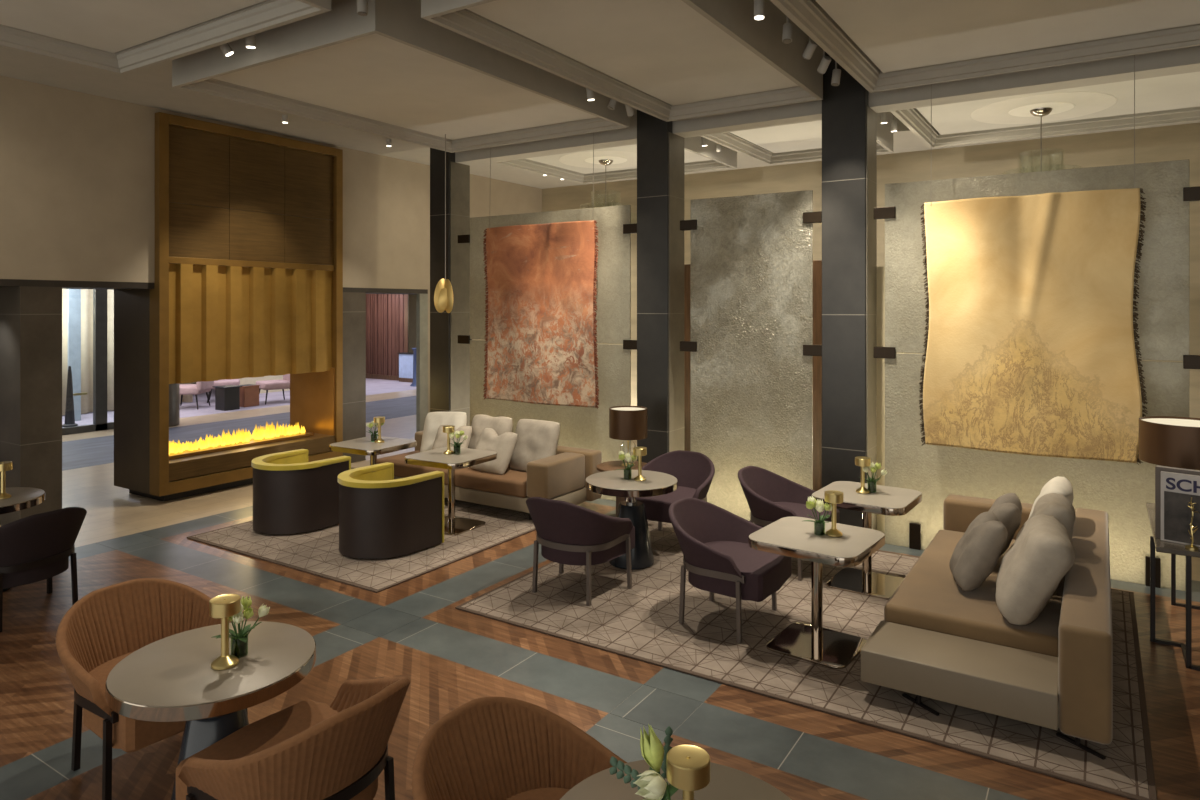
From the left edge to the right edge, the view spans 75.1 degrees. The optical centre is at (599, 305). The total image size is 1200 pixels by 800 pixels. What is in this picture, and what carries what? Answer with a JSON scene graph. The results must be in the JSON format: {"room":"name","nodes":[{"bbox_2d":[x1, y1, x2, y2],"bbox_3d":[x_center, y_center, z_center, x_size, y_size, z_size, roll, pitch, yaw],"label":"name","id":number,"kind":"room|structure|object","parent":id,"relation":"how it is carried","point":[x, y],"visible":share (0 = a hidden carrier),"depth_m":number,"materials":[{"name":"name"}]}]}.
{"room":"hotel lobby","nodes":[
{"label":"hotel lobby","id":0,"kind":"room"},
{"bbox_2d":[0,0,265,52],"bbox_3d":[-3.889,-2.188,4.763,2.480,0.065,2.910,0,0,33],"label":"ceiling","id":1,"kind":"structure","parent":0,"point":[112,26],"depth_m":5.81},
{"bbox_2d":[239,375,289,392],"bbox_3d":[-8.469,0.800,21.528,0.300,3.000,4.100,0,0,33],"label":"wall","id":2,"kind":"structure","parent":0,"point":[250,380],"depth_m":20.59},
{"bbox_2d":[0,75,541,412],"bbox_3d":[-5.319,-0.125,9.054,0.250,4.850,15.500,0,0,33],"label":"wall","id":3,"kind":"structure","parent":0,"point":[77,169],"depth_m":8.69,"materials":[{"name":"beige paint"}]},
{"bbox_2d":[0,286,61,525],"bbox_3d":[-6.165,1.050,8.337,0.900,2.500,0.380,0,0,33],"label":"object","id":4,"kind":"structure","parent":3,"relation":"attached to","point":[30,317],"depth_m":8.08,"materials":[{"name":"stone"}]},
{"bbox_2d":[0,279,153,289],"bbox_3d":[-7.663,-0.235,6.006,0.895,0.070,7.838,0,0,33],"label":"trim","id":5,"kind":"structure","parent":3,"relation":"attached to","point":[3,282],"depth_m":8.42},
{"bbox_2d":[343,292,365,462],"bbox_3d":[-3.843,1.050,11.588,0.500,2.500,0.500,0,0,33],"label":"trim","id":6,"kind":"structure","parent":3,"relation":"attached to","point":[354,303],"depth_m":11.49,"materials":[{"name":"stone"}]},
{"bbox_2d":[343,287,427,294],"bbox_3d":[-2.779,-0.235,13.621,0.895,0.070,5.068,0,0,33],"label":"trim","id":7,"kind":"structure","parent":3,"relation":"attached to","point":[345,289],"depth_m":12.07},
{"bbox_2d":[416,294,427,431],"bbox_3d":[-2.889,1.050,12.687,0.080,2.500,0.180,0,0,33],"label":"trim","id":8,"kind":"structure","parent":3,"relation":"attached to","point":[421,299],"depth_m":12.63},
{"bbox_2d":[212,34,596,139],"bbox_3d":[-1.810,-2.188,8.051,2.430,0.065,3.390,0,0,33],"label":"ceiling","id":9,"kind":"structure","parent":0,"point":[377,77],"depth_m":7.74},
{"bbox_2d":[434,134,452,312],"bbox_3d":[-1.940,-1.051,9.784,0.248,2.278,0.146,0,0,5],"label":"pendant light","id":10,"kind":"object","parent":9,"relation":"hanging from","point":[443,294],"visible":0.98,"depth_m":9.74,"materials":[{"name":"metal"}]},
{"bbox_2d":[409,295,415,352],"bbox_3d":[-2.404,0.800,25.419,12.510,3.000,0.200,0,0,33],"label":"wall","id":11,"kind":"structure","parent":0,"point":[412,298],"depth_m":28.08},
{"bbox_2d":[0,378,1199,799],"bbox_3d":[-2.567,2.340,11.743,27.000,0.080,23.000,0,0,33],"label":"floor","id":12,"kind":"structure","parent":0,"point":[1172,689],"depth_m":4.89,"materials":[{"name":"tile"}]},
{"bbox_2d":[0,487,44,591],"bbox_3d":[-4.983,1.929,6.308,0.820,0.743,0.820,0,0,33],"label":"round table","id":13,"kind":"object","parent":12,"relation":"on","point":[21,498],"visible":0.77,"depth_m":6.32,"materials":[{"name":"brown metal"}]},
{"bbox_2d":[0,461,11,498],"bbox_3d":[-4.845,1.413,6.338,0.123,0.287,0.123,0,0,12],"label":"lamp","id":14,"kind":"object","parent":13,"relation":"on","point":[5,465],"visible":1,"depth_m":6.33,"materials":[{"name":"gold metal"}]},
{"bbox_2d":[0,507,86,631],"bbox_3d":[-4.333,1.895,5.844,0.828,0.810,0.799,0,0,26],"label":"barrel chair","id":15,"kind":"object","parent":12,"relation":"on","point":[34,548],"visible":1,"depth_m":5.67,"materials":[{"name":"fabric"}]},
{"bbox_2d":[68,289,80,420],"bbox_3d":[-10.510,0.850,15.613,0.050,2.900,0.220,0,0,33],"label":"glass wall","id":16,"kind":"structure","parent":12,"relation":"on","point":[74,295],"depth_m":15.61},
{"bbox_2d":[62,366,86,426],"bbox_3d":[-10.095,1.725,15.009,0.260,1.150,0.430,0,0,33],"label":"umbrella stand","id":17,"kind":"object","parent":12,"relation":"on","point":[69,410],"visible":0.97,"depth_m":14.90,"materials":[{"name":"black metal"}]},
{"bbox_2d":[62,289,113,434],"bbox_3d":[-9.431,0.800,14.173,0.140,3.000,2.480,0,0,33],"label":"door","id":18,"kind":"structure","parent":12,"relation":"on","point":[100,422],"depth_m":14.41,"materials":[{"name":"white"}]},
{"bbox_2d":[55,578,247,799],"bbox_3d":[-2.272,1.895,3.975,0.821,0.810,0.792,0,0,33],"label":"barrel chair","id":19,"kind":"object","parent":12,"relation":"on","point":[108,624],"visible":0.7,"depth_m":3.99,"materials":[{"name":"orange fabric"}]},
{"bbox_2d":[169,384,179,426],"bbox_3d":[-8.412,1.825,15.040,0.560,0.950,0.560,0,0,33],"label":"pedestal","id":20,"kind":"object","parent":12,"relation":"on","point":[174,389],"visible":0.23,"depth_m":14.96,"materials":[{"name":"stone"}]},
{"bbox_2d":[180,381,213,409],"bbox_3d":[-9.258,1.871,17.660,0.780,0.863,0.720,0,0,-6],"label":"lounge chair","id":21,"kind":"object","parent":12,"relation":"on","point":[200,387],"visible":0.55,"depth_m":17.37,"materials":[{"name":"fabric"}]},
{"bbox_2d":[106,621,315,799],"bbox_3d":[-1.695,1.929,3.451,0.828,0.743,0.828,0,0,33],"label":"round table","id":22,"kind":"object","parent":12,"relation":"on","point":[172,678],"visible":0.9,"depth_m":3.33,"materials":[{"name":"stone"}]},
{"bbox_2d":[209,594,240,669],"bbox_3d":[-1.628,1.413,3.390,0.123,0.287,0.123,0,0,-28],"label":"lamp","id":23,"kind":"object","parent":22,"relation":"on","point":[225,606],"visible":1,"depth_m":3.37,"materials":[{"name":"gold metal"}]},
{"bbox_2d":[211,596,269,657],"bbox_3d":[-1.619,1.435,3.486,0.222,0.245,0.189,0,0,8],"label":"flower vase","id":24,"kind":"object","parent":22,"relation":"on","point":[239,641],"visible":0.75,"depth_m":3.47,"materials":[{"name":"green plant"}]},
{"bbox_2d":[212,385,241,410],"bbox_3d":[-8.284,2.040,17.370,0.440,0.520,0.440,0,0,33],"label":"table","id":25,"kind":"object","parent":12,"relation":"on","point":[227,397],"visible":1,"depth_m":17.26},
{"bbox_2d":[114,112,342,501],"bbox_3d":[-4.820,0.030,10.379,1.040,4.540,2.590,0,0,33],"label":"fireplace","id":26,"kind":"object","parent":12,"relation":"on","point":[249,224],"visible":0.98,"depth_m":9.80,"materials":[{"name":"wood"}]},
{"bbox_2d":[169,432,313,459],"bbox_3d":[-4.842,1.820,10.298,0.490,0.040,2.150,0,0,33],"label":"tray","id":27,"kind":"object","parent":26,"relation":"on","point":[254,440],"depth_m":10.15,"materials":[{"name":"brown metal"}]},
{"bbox_2d":[169,264,331,383],"bbox_3d":[-4.482,0.210,10.162,0.162,1.420,2.370,0,0,33],"label":"hood","id":28,"kind":"object","parent":26,"relation":"attached to","point":[227,321],"depth_m":10.05,"materials":[{"name":"gold metal"}]},
{"bbox_2d":[240,384,259,406],"bbox_3d":[-8.129,2.060,17.983,0.400,0.480,0.400,0,0,33],"label":"table","id":29,"kind":"object","parent":12,"relation":"on","point":[249,393],"visible":0.72,"depth_m":17.85,"materials":[{"name":"wood"}]},
{"bbox_2d":[256,374,289,403],"bbox_3d":[-7.758,1.871,18.729,0.780,0.863,0.720,0,0,-39],"label":"lounge chair","id":30,"kind":"object","parent":12,"relation":"on","point":[283,384],"visible":0.47,"depth_m":18.47,"materials":[{"name":"fabric"}]},
{"bbox_2d":[176,677,409,799],"bbox_3d":[-1.200,1.895,3.169,0.821,0.810,0.792,0,0,33],"label":"barrel chair","id":31,"kind":"object","parent":12,"relation":"on","point":[306,749],"visible":1,"depth_m":2.97,"materials":[{"name":"orange fabric"}]},
{"bbox_2d":[187,498,535,592],"bbox_3d":[-2.130,2.292,8.256,2.740,0.013,3.000,0,0,33],"label":"area rug","id":32,"kind":"object","parent":12,"relation":"on","point":[316,552],"visible":0.52,"depth_m":7.36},
{"bbox_2d":[251,449,350,533],"bbox_3d":[-3.191,1.936,8.140,0.824,0.700,0.804,0,0,34],"label":"tub chair","id":33,"kind":"object","parent":32,"relation":"on","point":[292,494],"visible":0.98,"depth_m":7.84,"materials":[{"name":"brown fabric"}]},
{"bbox_2d":[329,436,416,464],"bbox_3d":[-2.559,1.915,8.828,0.740,0.742,0.740,0,0,30],"label":"square table","id":34,"kind":"object","parent":32,"relation":"on","point":[360,446],"visible":0.56,"depth_m":8.68,"materials":[{"name":"stone"}]},
{"bbox_2d":[338,462,443,558],"bbox_3d":[-2.057,1.936,7.389,0.824,0.700,0.804,0,0,35],"label":"tub chair","id":35,"kind":"object","parent":32,"relation":"on","point":[381,515],"visible":1,"depth_m":7.09,"materials":[{"name":"brown leather"}]},
{"bbox_2d":[405,447,496,535],"bbox_3d":[-1.543,1.915,8.117,0.740,0.742,0.740,0,0,30],"label":"square table","id":36,"kind":"object","parent":32,"relation":"on","point":[453,525],"visible":0.82,"depth_m":8.07,"materials":[{"name":"stone"}]},
{"bbox_2d":[449,430,467,453],"bbox_3d":[-1.498,1.421,8.166,0.189,0.245,0.222,0,0,-26],"label":"flower vase","id":37,"kind":"object","parent":36,"relation":"on","point":[457,445],"visible":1,"depth_m":8.13,"materials":[{"name":"beige plant"}]},
{"bbox_2d":[351,431,601,519],"bbox_3d":[-1.596,1.964,9.339,3.230,0.645,1.000,0,0,33],"label":"sofa","id":38,"kind":"object","parent":32,"relation":"on","point":[562,476],"visible":0.56,"depth_m":8.56,"materials":[{"name":"beige leather"}]},
{"bbox_2d":[420,412,466,451],"bbox_3d":[-1.917,1.590,9.570,0.610,0.582,0.291,0,0,23],"label":"throw pillow","id":39,"kind":"object","parent":38,"relation":"on","point":[433,420],"visible":0.45,"depth_m":9.55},
{"bbox_2d":[432,425,471,449],"bbox_3d":[-1.760,1.640,9.203,0.503,0.458,0.292,0,0,27],"label":"throw pillow","id":40,"kind":"object","parent":38,"relation":"on","point":[440,441],"visible":0.39,"depth_m":9.16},
{"bbox_2d":[377,450,526,497],"bbox_3d":[-1.583,1.951,9.194,2.350,0.170,0.750,0,0,33],"label":"seat cushion","id":41,"kind":"object","parent":38,"relation":"on","point":[513,484],"depth_m":8.67,"materials":[{"name":"brown fabric"}]},
{"bbox_2d":[468,414,512,448],"bbox_3d":[-1.321,1.591,9.241,0.600,0.568,0.288,0,0,33],"label":"throw pillow","id":42,"kind":"object","parent":38,"relation":"on","point":[501,424],"visible":0.32,"depth_m":9.23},
{"bbox_2d":[471,428,516,474],"bbox_3d":[-1.203,1.640,8.832,0.526,0.463,0.300,0,0,36],"label":"throw pillow","id":43,"kind":"object","parent":38,"relation":"on","point":[504,444],"visible":0.83,"depth_m":8.73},
{"bbox_2d":[509,419,559,471],"bbox_3d":[-0.741,1.590,8.867,0.602,0.570,0.300,0,0,36],"label":"throw pillow","id":44,"kind":"object","parent":38,"relation":"on","point":[536,439],"visible":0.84,"depth_m":8.79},
{"bbox_2d":[366,294,408,380],"bbox_3d":[-7.062,0.810,24.741,2.600,2.980,0.210,0,0,33],"label":"curtain","id":45,"kind":"object","parent":12,"relation":"on","point":[387,315],"visible":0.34,"depth_m":24.40,"materials":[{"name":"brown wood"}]},
{"bbox_2d":[397,352,412,382],"bbox_3d":[-5.814,1.860,23.686,0.660,0.880,0.260,0,0,33],"label":"reception desk","id":46,"kind":"object","parent":12,"relation":"on","point":[405,358],"visible":0.79,"depth_m":23.61,"materials":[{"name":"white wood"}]},
{"bbox_2d":[430,148,469,425],"bbox_3d":[-2.083,-0.125,10.839,0.372,4.850,0.400,0,0,33],"label":"stone column","id":47,"kind":"structure","parent":12,"relation":"on","point":[449,359],"depth_m":10.70,"materials":[{"name":"stone"}]},
{"bbox_2d":[411,696,626,799],"bbox_3d":[-0.213,1.895,2.667,0.821,0.810,0.792,0,0,33],"label":"barrel chair","id":48,"kind":"object","parent":12,"relation":"on","point":[493,747],"visible":0.87,"depth_m":2.94,"materials":[{"name":"orange fabric"}]},
{"bbox_2d":[458,205,636,500],"bbox_3d":[-0.724,0.560,9.801,2.800,3.480,0.070,0,0,33],"label":"wall panel","id":49,"kind":"object","parent":12,"relation":"on","point":[580,427],"visible":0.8,"depth_m":9.33,"materials":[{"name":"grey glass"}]},
{"bbox_2d":[596,460,646,516],"bbox_3d":[0.262,1.996,8.338,0.600,0.580,0.600,0,0,33],"label":"side table","id":50,"kind":"object","parent":12,"relation":"on","point":[610,465],"visible":0.29,"depth_m":8.30,"materials":[{"name":"brown wood"}]},
{"bbox_2d":[609,406,646,465],"bbox_3d":[0.303,1.401,8.383,0.410,0.610,0.410,0,0,33],"label":"table lamp","id":51,"kind":"object","parent":50,"relation":"on","point":[627,423],"visible":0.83,"depth_m":8.22,"materials":[{"name":"fabric"}]},
{"bbox_2d":[637,110,683,462],"bbox_3d":[0.704,-0.125,9.052,0.412,4.850,0.400,0,0,33],"label":"stone column","id":52,"kind":"structure","parent":12,"relation":"on","point":[660,152],"depth_m":8.89,"materials":[{"name":"stone"}]},
{"bbox_2d":[560,760,791,799],"bbox_3d":[0.239,1.929,2.282,0.828,0.743,0.828,0,0,33],"label":"round table","id":53,"kind":"object","parent":12,"relation":"on","point":[726,783],"visible":0.7,"depth_m":2.52,"materials":[{"name":"stone"}]},
{"bbox_2d":[609,724,677,799],"bbox_3d":[0.157,1.398,2.287,0.210,0.318,0.212,0,0,-15],"label":"flower vase","id":54,"kind":"object","parent":53,"relation":"on","point":[651,784],"visible":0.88,"depth_m":2.29,"materials":[{"name":"green glass"}]},
{"bbox_2d":[666,745,709,799],"bbox_3d":[0.249,1.413,2.204,0.123,0.287,0.123,0,0,22],"label":"lamp","id":55,"kind":"object","parent":53,"relation":"on","point":[687,766],"visible":1,"depth_m":2.17,"materials":[{"name":"gold metal"}]},
{"bbox_2d":[680,190,821,520],"bbox_3d":[1.583,0.560,8.322,1.600,3.480,0.070,0,0,33],"label":"wall panel","id":56,"kind":"object","parent":12,"relation":"on","point":[751,348],"visible":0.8,"depth_m":8.29,"materials":[{"name":"grey glass"}]},
{"bbox_2d":[455,520,1156,799],"bbox_3d":[1.582,2.292,6.089,4.350,0.013,3.160,0,0,33],"label":"area rug","id":57,"kind":"object","parent":12,"relation":"on","point":[641,622],"visible":0.63,"depth_m":5.27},
{"bbox_2d":[526,497,634,605],"bbox_3d":[-0.180,1.881,6.296,0.799,0.810,0.828,0,0,33],"label":"barrel chair","id":58,"kind":"object","parent":57,"relation":"on","point":[567,533],"visible":1,"depth_m":6.03,"materials":[{"name":"fabric"}]},
{"bbox_2d":[586,470,677,569],"bbox_3d":[0.281,1.915,6.959,0.820,0.743,0.820,0,0,33],"label":"round table","id":59,"kind":"object","parent":57,"relation":"on","point":[609,483],"visible":0.91,"depth_m":6.83,"materials":[{"name":"grey stone"}]},
{"bbox_2d":[614,451,636,479],"bbox_3d":[0.230,1.415,6.966,0.199,0.256,0.201,0,0,14],"label":"flower vase","id":60,"kind":"object","parent":59,"relation":"on","point":[627,471],"visible":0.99,"depth_m":6.94,"materials":[{"name":"beige plant"}]},
{"bbox_2d":[633,447,646,480],"bbox_3d":[0.354,1.399,6.925,0.123,0.287,0.123,0,0,42],"label":"lamp","id":61,"kind":"object","parent":59,"relation":"on","point":[637,451],"visible":1,"depth_m":6.90,"materials":[{"name":"gold metal"}]},
{"bbox_2d":[625,450,714,530],"bbox_3d":[0.706,1.881,7.622,0.799,0.810,0.828,0,0,33],"label":"barrel chair","id":62,"kind":"object","parent":57,"relation":"on","point":[694,472],"visible":0.59,"depth_m":7.76,"materials":[{"name":"fabric"}]},
{"bbox_2d":[669,497,790,643],"bbox_3d":[0.920,1.881,5.729,0.828,0.810,0.799,0,0,33],"label":"barrel chair","id":63,"kind":"object","parent":57,"relation":"on","point":[718,558],"visible":0.95,"depth_m":5.58,"materials":[{"name":"fabric"}]},
{"bbox_2d":[738,466,839,580],"bbox_3d":[1.643,1.881,6.930,0.828,0.810,0.799,0,0,33],"label":"barrel chair","id":64,"kind":"object","parent":57,"relation":"on","point":[771,497],"visible":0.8,"depth_m":7.07,"materials":[{"name":"fabric"}]},
{"bbox_2d":[748,517,884,668],"bbox_3d":[1.462,1.915,5.263,0.740,0.742,0.740,0,0,37],"label":"square table","id":65,"kind":"object","parent":57,"relation":"on","point":[794,537],"visible":0.95,"depth_m":5.21,"materials":[{"name":"grey stone"}]},
{"bbox_2d":[804,496,831,535],"bbox_3d":[1.468,1.415,5.282,0.199,0.256,0.201,0,0,38],"label":"flower vase","id":66,"kind":"object","parent":65,"relation":"on","point":[819,525],"visible":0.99,"depth_m":5.26,"materials":[{"name":"green glass"}]},
{"bbox_2d":[824,490,842,536],"bbox_3d":[1.577,1.399,5.267,0.123,0.287,0.123,0,0,33],"label":"lamp","id":67,"kind":"object","parent":65,"relation":"on","point":[834,497],"visible":1,"depth_m":5.24,"materials":[{"name":"gold metal"}]},
{"bbox_2d":[812,481,921,598],"bbox_3d":[2.199,1.915,6.430,0.740,0.742,0.740,0,0,36],"label":"square table","id":68,"kind":"object","parent":57,"relation":"on","point":[887,500],"visible":0.8,"depth_m":6.36,"materials":[{"name":"stone"}]},
{"bbox_2d":[855,456,870,493],"bbox_3d":[2.176,1.399,6.469,0.123,0.287,0.123,0,0,-7],"label":"lamp","id":69,"kind":"object","parent":68,"relation":"on","point":[861,461],"visible":1,"depth_m":6.44,"materials":[{"name":"gold metal"}]},
{"bbox_2d":[859,463,886,492],"bbox_3d":[2.258,1.421,6.497,0.189,0.245,0.222,0,0,-3],"label":"flower vase","id":70,"kind":"object","parent":68,"relation":"on","point":[871,483],"visible":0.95,"depth_m":6.46,"materials":[{"name":"green glass"}]},
{"bbox_2d":[861,494,1112,759],"bbox_3d":[2.798,1.964,5.410,1.230,0.645,2.830,0,0,33],"label":"sofa","id":71,"kind":"object","parent":57,"relation":"on","point":[939,640],"visible":0.78,"depth_m":4.49,"materials":[{"name":"beige leather"}]},
{"bbox_2d":[884,529,1065,656],"bbox_3d":[2.766,1.968,5.574,0.980,0.135,2.030,0,0,33],"label":"seat cushion","id":72,"kind":"object","parent":71,"relation":"on","point":[929,598],"depth_m":4.94,"materials":[{"name":"fabric"}]},
{"bbox_2d":[949,512,1007,590],"bbox_3d":[2.549,1.651,5.278,0.323,0.477,0.488,0,0,17],"label":"throw pillow","id":73,"kind":"object","parent":71,"relation":"on","point":[976,554],"visible":1,"depth_m":5.09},
{"bbox_2d":[988,493,1021,555],"bbox_3d":[2.925,1.641,5.751,0.320,0.481,0.487,0,0,29],"label":"throw pillow","id":74,"kind":"object","parent":71,"relation":"on","point":[1007,508],"visible":0.46,"depth_m":5.55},
{"bbox_2d":[996,514,1074,624],"bbox_3d":[2.684,1.620,4.837,0.418,0.569,0.680,0,0,27],"label":"throw pillow","id":75,"kind":"object","parent":71,"relation":"on","point":[1032,569],"visible":1,"depth_m":4.58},
{"bbox_2d":[1015,493,1075,541],"bbox_3d":[3.062,1.601,5.390,0.393,0.574,0.603,0,0,28],"label":"throw pillow","id":76,"kind":"object","parent":71,"relation":"on","point":[1058,506],"visible":0.4,"depth_m":5.21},
{"bbox_2d":[1028,476,1073,518],"bbox_3d":[3.396,1.600,5.924,0.346,0.559,0.578,0,0,37],"label":"throw pillow","id":77,"kind":"object","parent":71,"relation":"on","point":[1059,485],"visible":0.31,"depth_m":5.81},
{"bbox_2d":[822,52,876,529],"bbox_3d":[2.518,-0.125,7.889,0.442,4.850,0.400,0,0,33],"label":"stone column","id":78,"kind":"structure","parent":12,"relation":"on","point":[849,125],"depth_m":7.73,"materials":[{"name":"stone"}]},
{"bbox_2d":[877,266,904,532],"bbox_3d":[2.948,0.950,7.913,0.260,2.700,0.095,0,0,33],"label":"trim","id":79,"kind":"structure","parent":12,"relation":"on","point":[880,270],"depth_m":7.92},
{"bbox_2d":[874,159,1199,590],"bbox_3d":[3.780,0.560,6.913,2.620,3.480,0.080,0,0,33],"label":"wall panel","id":80,"kind":"object","parent":12,"relation":"on","point":[1122,490],"visible":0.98,"depth_m":6.80,"materials":[{"name":"grey glass"}]},
{"bbox_2d":[1146,503,1199,670],"bbox_3d":[4.299,1.925,5.375,0.864,0.750,1.350,0,0,33],"label":"console table","id":81,"kind":"object","parent":12,"relation":"on","point":[1172,548],"visible":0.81,"depth_m":5.18,"materials":[{"name":"black metal"}]},
{"bbox_2d":[1139,416,1199,469],"bbox_3d":[4.311,1.200,5.741,0.580,0.700,0.580,0,0,33],"label":"table lamp","id":82,"kind":"object","parent":81,"relation":"on","point":[1169,441],"visible":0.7,"depth_m":5.61,"materials":[{"name":"brown fabric"}]},
{"bbox_2d":[1142,418,1199,426],"bbox_3d":[4.311,0.868,5.741,0.564,0.004,0.564,0,0,33],"label":"diffuser","id":83,"kind":"object","parent":82,"relation":"attached to","point":[1146,422],"depth_m":5.81,"materials":[{"name":"white"}]},
{"bbox_2d":[1155,466,1199,537],"bbox_3d":[3.867,1.310,5.095,0.040,0.478,0.400,0,0,-45],"label":"picture frame","id":84,"kind":"object","parent":81,"relation":"on","point":[1158,469],"visible":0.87,"depth_m":5.21,"materials":[{"name":"metal"}]},
{"bbox_2d":[1161,471,1199,546],"bbox_3d":[3.841,1.321,5.044,0.028,0.455,0.360,0,0,-45],"label":"book","id":85,"kind":"object","parent":81,"relation":"on","point":[1177,489],"visible":1,"depth_m":5.09,"materials":[{"name":"paper"}]},
{"bbox_2d":[1164,491,1199,544],"bbox_3d":[3.832,1.378,5.036,0.002,0.318,0.320,0,0,-45],"label":"photo","id":86,"kind":"object","parent":85,"relation":"attached to","point":[1177,511],"depth_m":5.09},
{"bbox_2d":[0,46,1199,188],"bbox_3d":[0.725,-2.420,5.059,14.240,0.240,15.300,0,0,33],"label":"ceiling","id":87,"kind":"structure","parent":0,"point":[151,86],"depth_m":9.33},
{"bbox_2d":[525,144,710,173],"bbox_3d":[0.187,-2.188,11.166,2.430,0.065,2.190,0,0,33],"label":"ceiling","id":88,"kind":"structure","parent":0,"point":[553,160],"depth_m":11.49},
{"bbox_2d":[559,151,636,223],"bbox_3d":[0.086,-1.638,11.527,1.400,1.036,1.400,0,0,33],"label":"glass chandelier","id":89,"kind":"object","parent":88,"relation":"hanging from","point":[605,160],"visible":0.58,"depth_m":11.46,"materials":[{"name":"glass"}]},
{"bbox_2d":[467,0,797,105],"bbox_3d":[0.467,-2.188,6.591,1.420,0.065,3.390,0,0,33],"label":"ceiling","id":90,"kind":"structure","parent":0,"point":[666,50],"depth_m":6.39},
{"bbox_2d":[684,260,821,490],"bbox_3d":[1.925,0.875,9.903,2.450,2.850,0.150,0,0,33],"label":"trim","id":91,"kind":"structure","parent":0,"point":[817,264],"depth_m":9.39,"materials":[{"name":"brown wood"}]},
{"bbox_2d":[730,120,821,152],"bbox_3d":[2.464,-2.188,9.706,1.420,0.065,2.190,0,0,33],"label":"ceiling","id":92,"kind":"structure","parent":0,"point":[806,135],"depth_m":9.93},
{"bbox_2d":[455,46,1199,165],"bbox_3d":[3.299,-2.250,7.460,12.500,0.580,0.280,0,0,33],"label":"ceiling","id":93,"kind":"structure","parent":0,"point":[1182,60],"depth_m":7.52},
{"bbox_2d":[542,123,1199,470],"bbox_3d":[4.804,-0.125,11.650,14.490,4.850,0.200,0,0,33],"label":"wall","id":94,"kind":"structure","parent":0,"point":[1182,141],"depth_m":11.30,"materials":[{"name":"paint"}]},
{"bbox_2d":[815,0,1199,72],"bbox_3d":[2.899,-2.188,5.031,2.840,0.065,3.390,0,0,33],"label":"ceiling","id":95,"kind":"structure","parent":0,"point":[896,35],"depth_m":5.98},
{"bbox_2d":[916,72,1199,134],"bbox_3d":[4.897,-2.188,8.146,2.840,0.065,2.190,0,0,33],"label":"ceiling","id":96,"kind":"structure","parent":0,"point":[1178,91],"depth_m":8.27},
{"bbox_2d":[971,92,1117,173],"bbox_3d":[4.827,-1.638,8.546,1.400,1.036,1.400,0,0,33],"label":"glass chandelier","id":97,"kind":"object","parent":96,"relation":"hanging from","point":[1039,108],"visible":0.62,"depth_m":8.46,"materials":[{"name":"glass"}]},
{"bbox_3d":[0.674,-2.600,5.210,14.490,0.100,15.500,0,0,33],"label":"ceiling","id":98,"kind":"structure","parent":0,"visible":0},
{"bbox_2d":[0,0,330,74],"bbox_3d":[-3.889,-2.285,4.763,2.790,0.510,3.220,0,0,33],"label":"trim","id":99,"kind":"structure","parent":98,"relation":"attached to","point":[266,15],"depth_m":6.15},
{"bbox_2d":[172,0,629,152],"bbox_3d":[-1.810,-2.285,8.051,2.740,0.510,3.700,0,0,33],"label":"trim","id":100,"kind":"structure","parent":98,"relation":"attached to","point":[401,21],"depth_m":6.98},
{"bbox_2d":[483,132,598,408],"bbox_3d":[-0.757,-0.547,9.591,1.776,3.507,0.079,0,0,34],"label":"textile","id":101,"kind":"object","parent":100,"relation":"hanging from","point":[540,336],"visible":0.99,"depth_m":9.55,"materials":[{"name":"fabric"}]},
{"bbox_2d":[494,136,736,183],"bbox_3d":[0.187,-2.285,11.166,2.740,0.510,2.500,0,0,33],"label":"trim","id":102,"kind":"structure","parent":98,"relation":"attached to","point":[726,159],"depth_m":11.68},
{"bbox_2d":[421,0,822,121],"bbox_3d":[0.467,-2.285,6.591,1.730,0.510,3.700,0,0,33],"label":"trim","id":103,"kind":"structure","parent":98,"relation":"attached to","point":[763,37],"depth_m":6.64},
{"bbox_2d":[701,112,892,164],"bbox_3d":[2.464,-2.285,9.706,1.730,0.510,2.500,0,0,33],"label":"trim","id":104,"kind":"structure","parent":98,"relation":"attached to","point":[729,140],"depth_m":10.32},
{"bbox_2d":[770,0,1199,92],"bbox_3d":[2.899,-2.285,5.031,3.150,0.510,3.700,0,0,33],"label":"trim","id":105,"kind":"structure","parent":98,"relation":"attached to","point":[809,16],"depth_m":6.47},
{"bbox_2d":[919,55,1147,464],"bbox_3d":[3.676,-0.506,6.752,1.738,3.589,0.102,0,0,33],"label":"textile","id":106,"kind":"object","parent":105,"relation":"hanging from","point":[1030,345],"visible":0.98,"depth_m":6.70,"materials":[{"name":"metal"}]},
{"bbox_2d":[890,106,1199,147],"bbox_3d":[4.897,-2.285,8.146,3.150,0.510,2.500,0,0,33],"label":"trim","id":107,"kind":"structure","parent":98,"relation":"attached to","point":[913,119],"depth_m":9.12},
{"bbox_3d":[1.432,-2.453,6.031,0.040,0.195,3.300,0,0,33],"label":"track","id":108,"kind":"object","parent":98,"relation":"hanging from","visible":0},
{"bbox_2d":[754,0,764,19],"bbox_3d":[1.135,-2.203,5.568,0.100,0.304,0.076,0,0,33],"label":"ceiling spotlight","id":109,"kind":"object","parent":108,"relation":"attached to","point":[759,5],"visible":1,"depth_m":5.54,"materials":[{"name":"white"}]},
{"bbox_2d":[782,17,792,43],"bbox_3d":[1.459,-2.200,6.073,0.094,0.309,0.097,0,0,-14],"label":"ceiling spotlight","id":110,"kind":"object","parent":108,"relation":"attached to","point":[787,27],"visible":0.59,"depth_m":6.04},
{"bbox_3d":[-8.666,-0.750,15.654,12.510,0.100,23.000,0,0,33],"label":"ceiling","id":111,"kind":"structure","parent":0,"visible":0},
{"bbox_2d":[62,289,67,414],"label":"curtain","id":112,"kind":"object","parent":111,"relation":"hanging from","point":[64,291],"depth_m":16.30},
{"bbox_2d":[81,289,92,413],"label":"curtain","id":113,"kind":"object","parent":111,"relation":"hanging from","point":[87,345],"depth_m":16.63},
{"bbox_2d":[107,290,113,410],"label":"curtain","id":114,"kind":"object","parent":111,"relation":"hanging from","point":[110,293],"depth_m":17.01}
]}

